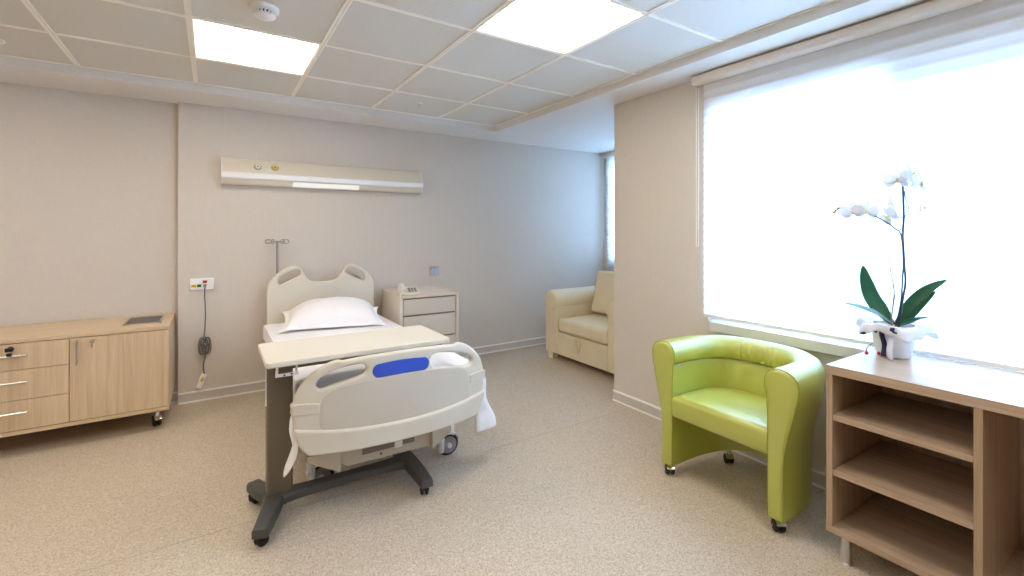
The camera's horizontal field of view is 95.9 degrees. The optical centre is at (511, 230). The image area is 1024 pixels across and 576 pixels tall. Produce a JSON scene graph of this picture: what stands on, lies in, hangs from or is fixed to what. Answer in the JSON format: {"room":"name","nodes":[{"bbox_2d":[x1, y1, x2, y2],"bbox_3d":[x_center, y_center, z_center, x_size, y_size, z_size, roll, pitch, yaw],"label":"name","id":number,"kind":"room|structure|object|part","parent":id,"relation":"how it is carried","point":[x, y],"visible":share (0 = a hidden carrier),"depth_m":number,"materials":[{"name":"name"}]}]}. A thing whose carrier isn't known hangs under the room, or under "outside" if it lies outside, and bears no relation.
{"room":"hospital room","nodes":[
{"label":"hospital room","id":0,"kind":"room"},
{"bbox_2d":[0,82,177,391],"bbox_3d":[-3.852,0.040,2.800,2.987,2.500,0.308,0,0,-33],"label":"wall","id":1,"kind":"structure","parent":0,"point":[89,181],"depth_m":3.20,"materials":[{"name":"paint"}]},
{"bbox_2d":[170,391,177,403],"bbox_3d":[-3.681,1.250,2.718,2.785,0.079,0.016,0,0,-33],"label":"baseboard","id":2,"kind":"structure","parent":1,"relation":"attached to","point":[174,399],"depth_m":3.46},
{"bbox_2d":[178,102,603,393],"bbox_3d":[-0.766,0.040,4.768,4.333,2.500,0.367,0,0,-33],"label":"wall","id":3,"kind":"structure","parent":0,"point":[505,225],"depth_m":4.22,"materials":[{"name":"paint"}]},
{"bbox_2d":[190,278,213,289],"bbox_3d":[-2.352,0.405,3.506,0.152,0.086,0.024,0,0,-33],"label":"panel","id":4,"kind":"object","parent":3,"relation":"attached to","point":[200,283],"visible":1,"depth_m":3.50,"materials":[{"name":"white plastic"}]},
{"bbox_2d":[195,287,211,388],"bbox_3d":[-2.328,0.810,3.487,0.102,0.764,0.042,0,0,-33],"label":"handset","id":5,"kind":"object","parent":3,"relation":"attached to","point":[203,344],"visible":1,"depth_m":3.49,"materials":[{"name":"white plastic"}]},
{"bbox_3d":[-2.328,0.757,3.498,0.025,0.658,0.011,0,0,-33],"label":"cord","id":6,"kind":"part","parent":5,"relation":"part of","materials":[{"name":"grey plastic"}]},
{"bbox_2d":[221,157,422,193],"bbox_3d":[-1.547,-0.462,3.975,1.617,0.216,0.114,0,0,-33],"label":"bed head unit","id":7,"kind":"object","parent":3,"relation":"attached to","point":[234,171],"visible":1,"depth_m":3.88,"materials":[{"name":"beige metal"}]},
{"bbox_2d":[254,164,261,169],"bbox_3d":[-2.006,-0.502,3.645,0.058,0.055,0.038,0,0,-33],"label":"outlet","id":8,"kind":"object","parent":7,"relation":"attached to","point":[256,166],"depth_m":3.64,"materials":[{"name":"white plastic"}]},
{"bbox_2d":[271,165,278,171],"bbox_3d":[-1.903,-0.502,3.712,0.058,0.055,0.038,0,0,-33],"label":"outlet","id":9,"kind":"object","parent":7,"relation":"attached to","point":[274,168],"depth_m":3.70,"materials":[{"name":"yellow plastic"}]},
{"bbox_2d":[222,178,421,193],"bbox_3d":[-1.551,-0.379,3.981,1.605,0.041,0.098,0,0,-33],"label":"rail","id":10,"kind":"object","parent":7,"relation":"on","point":[266,182],"depth_m":3.91,"materials":[{"name":"beige metal"}]},
{"bbox_2d":[293,182,358,189],"bbox_3d":[-1.571,-0.378,3.927,0.530,0.036,0.033,0,0,-33],"label":"reading lamp","id":11,"kind":"object","parent":7,"relation":"attached to","point":[324,185],"depth_m":3.93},
{"bbox_2d":[178,336,545,404],"bbox_3d":[-0.662,1.250,4.607,4.335,0.079,0.016,0,0,-33],"label":"baseboard","id":12,"kind":"structure","parent":3,"relation":"attached to","point":[219,392],"depth_m":3.67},
{"bbox_2d":[430,266,438,275],"bbox_3d":[-0.760,0.396,4.542,0.096,0.088,0.018,0,0,-33],"label":"wall switch","id":13,"kind":"object","parent":3,"relation":"attached to","point":[434,270],"visible":1,"depth_m":4.54,"materials":[{"name":"plastic"}]},
{"bbox_2d":[0,0,930,153],"bbox_3d":[-0.129,-1.084,1.228,7.520,0.252,7.000,0,0,-33],"label":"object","id":14,"kind":"structure","parent":3,"relation":"attached to","point":[585,122],"depth_m":3.22,"materials":[{"name":"white paint"}]},
{"bbox_2d":[0,0,829,124],"bbox_3d":[-0.765,-1.111,0.398,5.550,0.194,6.300,0,0,-33],"label":"ceiling","id":15,"kind":"structure","parent":0,"point":[647,42],"depth_m":2.52,"materials":[{"name":"tile"}]},
{"bbox_2d":[192,19,318,74],"bbox_3d":[-1.442,-1.030,2.601,0.586,0.036,0.590,0,0,-33],"label":"recessed light","id":16,"kind":"object","parent":15,"relation":"in","point":[212,41],"visible":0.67,"depth_m":2.58,"materials":[{"name":"plastic"}]},
{"bbox_2d":[249,1,278,21],"bbox_3d":[-1.125,-0.988,2.101,0.120,0.052,0.120,0,0,-33],"label":"smoke detector","id":17,"kind":"object","parent":15,"relation":"attached to","point":[263,11],"visible":1,"depth_m":2.07,"materials":[{"name":"white plastic"}]},
{"bbox_2d":[0,0,837,126],"bbox_3d":[-0.740,-1.018,0.496,5.300,0.020,6.038,0,0,-33],"label":"grid","id":18,"kind":"structure","parent":15,"relation":"attached to","point":[187,3],"depth_m":2.53,"materials":[{"name":"metal"}]},
{"bbox_2d":[478,0,641,53],"bbox_3d":[0.216,-1.030,2.242,0.586,0.036,0.590,0,0,-33],"label":"recessed light","id":19,"kind":"object","parent":15,"relation":"in","point":[561,26],"visible":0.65,"depth_m":2.23,"materials":[{"name":"plastic"}]},
{"bbox_2d":[0,344,919,575],"bbox_3d":[-0.129,1.340,1.228,7.520,0.100,7.000,0,0,-33],"label":"floor","id":20,"kind":"structure","parent":0,"point":[594,497],"depth_m":2.16,"materials":[{"name":"plastic"}]},
{"bbox_2d":[0,313,174,437],"bbox_3d":[-2.801,0.950,2.929,1.040,0.680,0.586,0,0,-33],"label":"storage cabinet","id":21,"kind":"object","parent":20,"relation":"on","point":[53,375],"visible":1,"depth_m":2.80,"materials":[{"name":"brown wood"}]},
{"bbox_3d":[-2.854,0.708,2.571,0.222,0.011,0.033,0,0,-33],"label":"handle","id":22,"kind":"part","parent":21,"relation":"part of","materials":[{"name":"metal"}]},
{"bbox_3d":[-2.854,0.859,2.571,0.222,0.011,0.033,0,0,-33],"label":"handle","id":23,"kind":"part","parent":21,"relation":"part of","materials":[{"name":"metal"}]},
{"bbox_3d":[-2.854,1.031,2.571,0.222,0.011,0.033,0,0,-33],"label":"handle","id":24,"kind":"part","parent":21,"relation":"part of","materials":[{"name":"metal"}]},
{"bbox_3d":[-2.866,0.715,2.593,0.560,0.148,0.018,0,0,-33],"label":"drawer","id":25,"kind":"part","parent":21,"relation":"part of","materials":[{"name":"brown wood"}]},
{"bbox_3d":[-2.866,0.877,2.593,0.560,0.169,0.018,0,0,-33],"label":"drawer","id":26,"kind":"part","parent":21,"relation":"part of","materials":[{"name":"brown wood"}]},
{"bbox_3d":[-2.866,1.049,2.593,0.560,0.168,0.018,0,0,-33],"label":"drawer","id":27,"kind":"part","parent":21,"relation":"part of","materials":[{"name":"brown wood"}]},
{"bbox_3d":[-2.587,0.722,2.744,0.011,0.147,0.033,0,0,-33],"label":"handle","id":28,"kind":"part","parent":21,"relation":"part of","materials":[{"name":"metal"}]},
{"bbox_3d":[-2.811,0.626,2.944,1.040,0.022,0.550,0,0,-33],"label":"panel","id":29,"kind":"part","parent":21,"relation":"part of","materials":[{"name":"brown wood"}]},
{"bbox_3d":[-2.811,1.148,2.944,1.040,0.022,0.550,0,0,-33],"label":"panel","id":30,"kind":"part","parent":21,"relation":"part of","materials":[{"name":"brown wood"}]},
{"bbox_3d":[-2.431,0.887,2.875,0.472,0.492,0.018,0,0,-33],"label":"door","id":31,"kind":"part","parent":21,"relation":"part of","materials":[{"name":"brown wood"}]},
{"bbox_3d":[-2.515,0.613,3.164,0.200,0.005,0.303,0,0,-33],"label":"vent frame","id":32,"kind":"part","parent":21,"relation":"part of","materials":[{"name":"metal"}]},
{"bbox_2d":[126,316,161,324],"bbox_3d":[-2.515,0.614,3.164,0.176,0.003,0.279,0,0,-33],"label":"grille","id":33,"kind":"object","parent":21,"relation":"attached to","point":[147,319],"depth_m":3.15,"materials":[{"name":"grey metal"}]},
{"bbox_2d":[265,239,288,273],"bbox_3d":[-1.897,0.678,3.734,0.180,1.223,0.100,0,0,-33],"label":"pole","id":34,"kind":"object","parent":20,"relation":"on","point":[273,241],"visible":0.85,"depth_m":3.73,"materials":[{"name":"metal"}]},
{"bbox_2d":[246,325,448,546],"bbox_3d":[-0.782,0.916,2.255,0.880,0.747,0.452,0,0,-33],"label":"table","id":35,"kind":"object","parent":20,"relation":"on","point":[279,359],"visible":0.97,"depth_m":2.12,"materials":[{"name":"beige laminate"}]},
{"bbox_3d":[-0.961,0.593,1.971,0.090,0.050,0.027,0,0,-33],"label":"height lever","id":36,"kind":"part","parent":35,"relation":"part of","materials":[{"name":"white plastic"}]},
{"bbox_3d":[-0.769,0.593,2.273,0.785,0.051,0.310,0,0,-33],"label":"under frame","id":37,"kind":"part","parent":35,"relation":"part of","materials":[{"name":"beige metal"}]},
{"bbox_2d":[266,264,484,480],"bbox_3d":[-1.050,0.787,2.987,0.936,1.005,2.086,0,0,-33],"label":"hospital bed","id":38,"kind":"object","parent":20,"relation":"on","point":[401,402],"visible":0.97,"depth_m":2.14,"materials":[{"name":"beige plastic"}]},
{"bbox_3d":[-0.975,1.133,2.299,0.091,0.255,0.050,0,0,-33],"label":"caster post","id":39,"kind":"part","parent":38,"relation":"part of","materials":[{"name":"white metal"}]},
{"bbox_3d":[-1.579,0.617,3.860,0.840,0.665,0.045,0,0,-33],"label":"headboard","id":40,"kind":"part","parent":38,"relation":"part of","materials":[{"name":"beige plastic"}]},
{"bbox_3d":[-0.522,0.755,2.171,0.925,0.406,0.112,0,0,-33],"label":"footboard","id":41,"kind":"part","parent":38,"relation":"part of","materials":[{"name":"beige plastic"}]},
{"bbox_3d":[-0.508,0.759,2.152,0.718,0.203,0.068,0,0,-33],"label":"inset panel","id":42,"kind":"part","parent":38,"relation":"part of","materials":[{"name":"beige plastic"}]},
{"bbox_3d":[-0.509,0.623,2.126,0.268,0.068,0.028,0,0,-33],"label":"name plate","id":43,"kind":"part","parent":38,"relation":"part of","materials":[{"name":"blue plastic"}]},
{"bbox_3d":[-0.387,1.133,2.645,0.091,0.255,0.050,0,0,-33],"label":"caster post","id":44,"kind":"part","parent":38,"relation":"part of","materials":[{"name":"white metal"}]},
{"bbox_2d":[382,285,458,354],"bbox_3d":[-0.830,0.912,4.164,0.542,0.756,0.490,0,0,-33],"label":"nightstand","id":45,"kind":"object","parent":20,"relation":"on","point":[436,308],"visible":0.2,"depth_m":4.00,"materials":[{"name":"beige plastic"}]},
{"bbox_2d":[397,283,420,294],"bbox_3d":[-0.890,0.503,4.007,0.173,0.085,0.276,0,0,-21],"label":"telephone","id":46,"kind":"object","parent":45,"relation":"on","point":[401,289],"visible":1,"depth_m":3.98,"materials":[{"name":"beige plastic"}]},
{"bbox_3d":[-0.705,0.644,3.972,0.474,0.128,0.020,0,0,-33],"label":"drawer","id":47,"kind":"part","parent":45,"relation":"part of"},
{"bbox_3d":[-0.705,0.815,3.972,0.474,0.182,0.020,0,0,-33],"label":"drawer","id":48,"kind":"part","parent":45,"relation":"part of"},
{"bbox_3d":[-0.705,0.988,3.972,0.474,0.132,0.020,0,0,-33],"label":"drawer","id":49,"kind":"part","parent":45,"relation":"part of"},
{"bbox_2d":[545,270,613,373],"bbox_3d":[1.033,0.852,4.554,1.029,0.875,1.101,0,0,-33],"label":"sofa","id":50,"kind":"object","parent":20,"relation":"on","point":[579,320],"visible":0.51,"depth_m":4.56,"materials":[{"name":"beige leather"}]},
{"bbox_3d":[0.808,0.978,4.936,0.990,0.495,0.186,0,0,-33],"label":"arm panel","id":51,"kind":"part","parent":50,"relation":"part of","materials":[{"name":"beige leather"}]},
{"bbox_3d":[1.010,1.115,4.536,0.886,0.220,0.698,0,0,-33],"label":"panel","id":52,"kind":"part","parent":50,"relation":"part of","materials":[{"name":"beige leather"}]},
{"bbox_2d":[559,313,607,344],"bbox_3d":[0.998,0.932,4.528,0.876,0.135,0.666,0,0,-33],"label":"seat cushion","id":53,"kind":"object","parent":50,"relation":"on","point":[590,328],"depth_m":4.35,"materials":[{"name":"beige leather"}]},
{"bbox_2d":[592,270,613,313],"bbox_3d":[1.105,0.641,4.606,0.243,0.453,0.676,0,0,-33],"label":"cushion","id":54,"kind":"object","parent":50,"relation":"on","point":[603,294],"depth_m":4.73,"materials":[{"name":"beige leather"}]},
{"bbox_3d":[1.290,0.978,4.193,0.990,0.495,0.176,0,0,-33],"label":"arm panel","id":55,"kind":"part","parent":50,"relation":"part of","materials":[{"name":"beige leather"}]},
{"bbox_2d":[652,335,825,531],"bbox_3d":[1.174,0.936,2.332,0.512,0.707,0.752,0,0,-33],"label":"tub chair","id":56,"kind":"object","parent":20,"relation":"on","point":[726,393],"visible":1,"depth_m":2.29,"materials":[{"name":"leather"}]},
{"bbox_3d":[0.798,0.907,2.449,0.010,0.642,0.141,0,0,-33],"label":"arm","id":57,"kind":"part","parent":56,"relation":"part of","materials":[{"name":"leather"}]},
{"bbox_2d":[672,387,766,453],"bbox_3d":[1.130,0.907,2.304,0.397,0.122,0.488,0,0,-33],"label":"seat cushion","id":58,"kind":"object","parent":56,"relation":"on","point":[737,414],"depth_m":2.24,"materials":[{"name":"leather"}]},
{"bbox_3d":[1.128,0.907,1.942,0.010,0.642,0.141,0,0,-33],"label":"arm","id":59,"kind":"part","parent":56,"relation":"part of","materials":[{"name":"leather"}]},
{"bbox_2d":[826,348,1023,575],"bbox_3d":[1.966,0.908,1.160,0.502,0.763,1.905,0,0,-33],"label":"shelf unit","id":60,"kind":"object","parent":20,"relation":"on","point":[925,454],"visible":0.98,"depth_m":1.71,"materials":[{"name":"brown wood"}]},
{"bbox_3d":[1.297,1.235,1.796,0.042,0.110,0.042,0,0,-33],"label":"leg","id":61,"kind":"part","parent":60,"relation":"part of","materials":[{"name":"metal"}]},
{"bbox_3d":[1.451,0.859,1.948,0.489,0.594,0.022,0,0,-33],"label":"panel","id":62,"kind":"part","parent":60,"relation":"part of","materials":[{"name":"brown wood"}]},
{"bbox_2d":[832,164,946,360],"bbox_3d":[1.593,0.127,1.980,0.250,0.801,0.323,0,0,-9],"label":"potted orchid","id":63,"kind":"object","parent":60,"relation":"on","point":[892,338],"visible":1,"depth_m":1.92,"materials":[{"name":"white plant"}]},
{"bbox_3d":[1.512,-0.094,2.047,0.104,0.081,0.021,0,0,38],"label":"flower","id":64,"kind":"part","parent":63,"relation":"part of","materials":[{"name":"white plant"}]},
{"bbox_3d":[1.538,-0.094,2.007,0.100,0.078,0.018,0,0,34],"label":"flower","id":65,"kind":"part","parent":63,"relation":"part of","materials":[{"name":"white plant"}]},
{"bbox_3d":[1.548,0.152,2.014,0.017,0.506,0.251,0,0,-38],"label":"flower stem","id":66,"kind":"part","parent":63,"relation":"part of","materials":[{"name":"green plant"}]},
{"bbox_3d":[1.590,-0.064,1.947,0.033,0.081,0.098,0,0,13],"label":"flower","id":67,"kind":"part","parent":63,"relation":"part of","materials":[{"name":"white plant"}]},
{"bbox_3d":[1.597,-0.123,1.942,0.019,0.073,0.091,0,0,40],"label":"flower","id":68,"kind":"part","parent":63,"relation":"part of","materials":[{"name":"white plant"}]},
{"bbox_3d":[1.605,0.460,1.944,0.156,0.135,0.156,0,0,-33],"label":"pot","id":69,"kind":"part","parent":63,"relation":"part of","materials":[{"name":"white ceramic"}]},
{"bbox_3d":[1.601,-0.219,1.920,0.101,0.075,0.019,0,0,35],"label":"flower","id":70,"kind":"part","parent":63,"relation":"part of","materials":[{"name":"white plant"}]},
{"bbox_3d":[1.628,0.085,1.916,0.016,0.642,0.050,0,0,-19],"label":"flower stem","id":71,"kind":"part","parent":63,"relation":"part of","materials":[{"name":"green plant"}]},
{"bbox_3d":[1.627,-0.234,1.886,0.097,0.079,0.028,0,0,-5],"label":"flower","id":72,"kind":"part","parent":63,"relation":"part of","materials":[{"name":"white plant"}]},
{"bbox_3d":[1.640,-0.196,1.858,0.097,0.081,0.016,0,0,-15],"label":"flower","id":73,"kind":"part","parent":63,"relation":"part of","materials":[{"name":"white plant"}]},
{"bbox_3d":[1.648,-0.100,1.859,0.079,0.064,0.014,0,0,-39],"label":"flower","id":74,"kind":"part","parent":63,"relation":"part of","materials":[{"name":"white plant"}]},
{"bbox_2d":[833,392,973,462],"bbox_3d":[1.559,0.730,1.767,0.467,0.022,0.398,0,0,-33],"label":"shelf","id":75,"kind":"object","parent":60,"relation":"attached to","point":[941,427],"depth_m":1.76,"materials":[{"name":"brown wood"}]},
{"bbox_2d":[833,440,973,529],"bbox_3d":[1.559,0.945,1.767,0.467,0.022,0.398,0,0,-33],"label":"shelf","id":76,"kind":"object","parent":60,"relation":"attached to","point":[940,485],"depth_m":1.75,"materials":[{"name":"brown wood"}]},
{"bbox_3d":[1.962,1.168,1.157,0.492,0.024,1.905,0,0,-33],"label":"panel","id":77,"kind":"part","parent":60,"relation":"part of","materials":[{"name":"brown wood"}]},
{"bbox_3d":[2.162,0.859,1.285,0.018,0.592,1.862,0,0,-33],"label":"panel","id":78,"kind":"part","parent":60,"relation":"part of","materials":[{"name":"brown wood"}]},
{"bbox_3d":[1.680,0.859,1.595,0.489,0.594,0.022,0,0,-33],"label":"divider panel","id":79,"kind":"part","parent":60,"relation":"part of","materials":[{"name":"brown wood"}]},
{"bbox_2d":[604,158,606,270],"bbox_3d":[1.599,0.040,5.288,0.200,2.500,2.070,0,0,-33],"label":"wall","id":80,"kind":"structure","parent":0,"point":[605,161],"depth_m":5.77,"materials":[{"name":"paint"}]},
{"bbox_2d":[600,152,613,270],"bbox_3d":[1.549,-0.215,5.089,0.080,1.475,1.570,0,0,-33],"label":"roller blind","id":81,"kind":"object","parent":80,"relation":"attached to","point":[609,156],"visible":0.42,"depth_m":5.66,"materials":[{"name":"fabric"}]},
{"bbox_2d":[614,81,843,472],"bbox_3d":[2.151,0.040,1.593,0.200,2.500,4.730,0,0,-33],"label":"wall","id":82,"kind":"structure","parent":0,"point":[659,264],"depth_m":3.19,"materials":[{"name":"paint"}]},
{"bbox_2d":[613,390,825,489],"bbox_3d":[2.060,1.250,1.535,0.016,0.079,4.732,0,0,-33],"label":"baseboard","id":83,"kind":"structure","parent":82,"relation":"attached to","point":[818,477],"depth_m":3.18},
{"bbox_2d":[691,0,1023,371],"bbox_3d":[1.895,-0.213,1.702,0.080,1.480,2.792,0,0,-33],"label":"roller blind","id":84,"kind":"object","parent":82,"relation":"attached to","point":[794,134],"visible":1,"depth_m":2.10,"materials":[{"name":"fabric"}]},
{"bbox_3d":[1.146,-0.397,2.856,0.003,0.997,0.019,0,0,-33],"label":"pull chain","id":85,"kind":"part","parent":84,"relation":"part of","materials":[{"name":"white plastic"}]},
{"bbox_2d":[709,318,1019,371],"bbox_3d":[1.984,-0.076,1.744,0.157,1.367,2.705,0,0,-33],"label":"window sill","id":86,"kind":"structure","parent":82,"relation":"in","point":[835,347],"depth_m":2.43,"materials":[{"name":"white ceramic"}]},
{"bbox_3d":[1.967,0.580,1.715,0.097,0.055,2.675,0,0,-33],"label":"sill","id":87,"kind":"part","parent":86,"relation":"part of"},
{"bbox_3d":[-1.055,0.830,3.048,0.850,0.172,1.838,0,0,-33],"label":"mattress","id":88,"kind":"object","parent":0,"visible":0},
{"bbox_2d":[263,315,495,476],"bbox_3d":[-1.034,0.903,3.041,1.067,0.355,1.888,0,0,-33],"label":"sheet","id":89,"kind":"object","parent":88,"relation":"on","point":[485,419],"visible":0.23,"depth_m":2.53,"materials":[{"name":"white fabric"}]},
{"bbox_2d":[277,297,385,332],"bbox_3d":[-1.394,0.621,3.598,0.746,0.202,0.461,0,0,-23],"label":"pillow","id":90,"kind":"object","parent":89,"relation":"on","point":[330,312],"visible":1,"depth_m":3.47,"materials":[{"name":"white fabric"}]}
]}

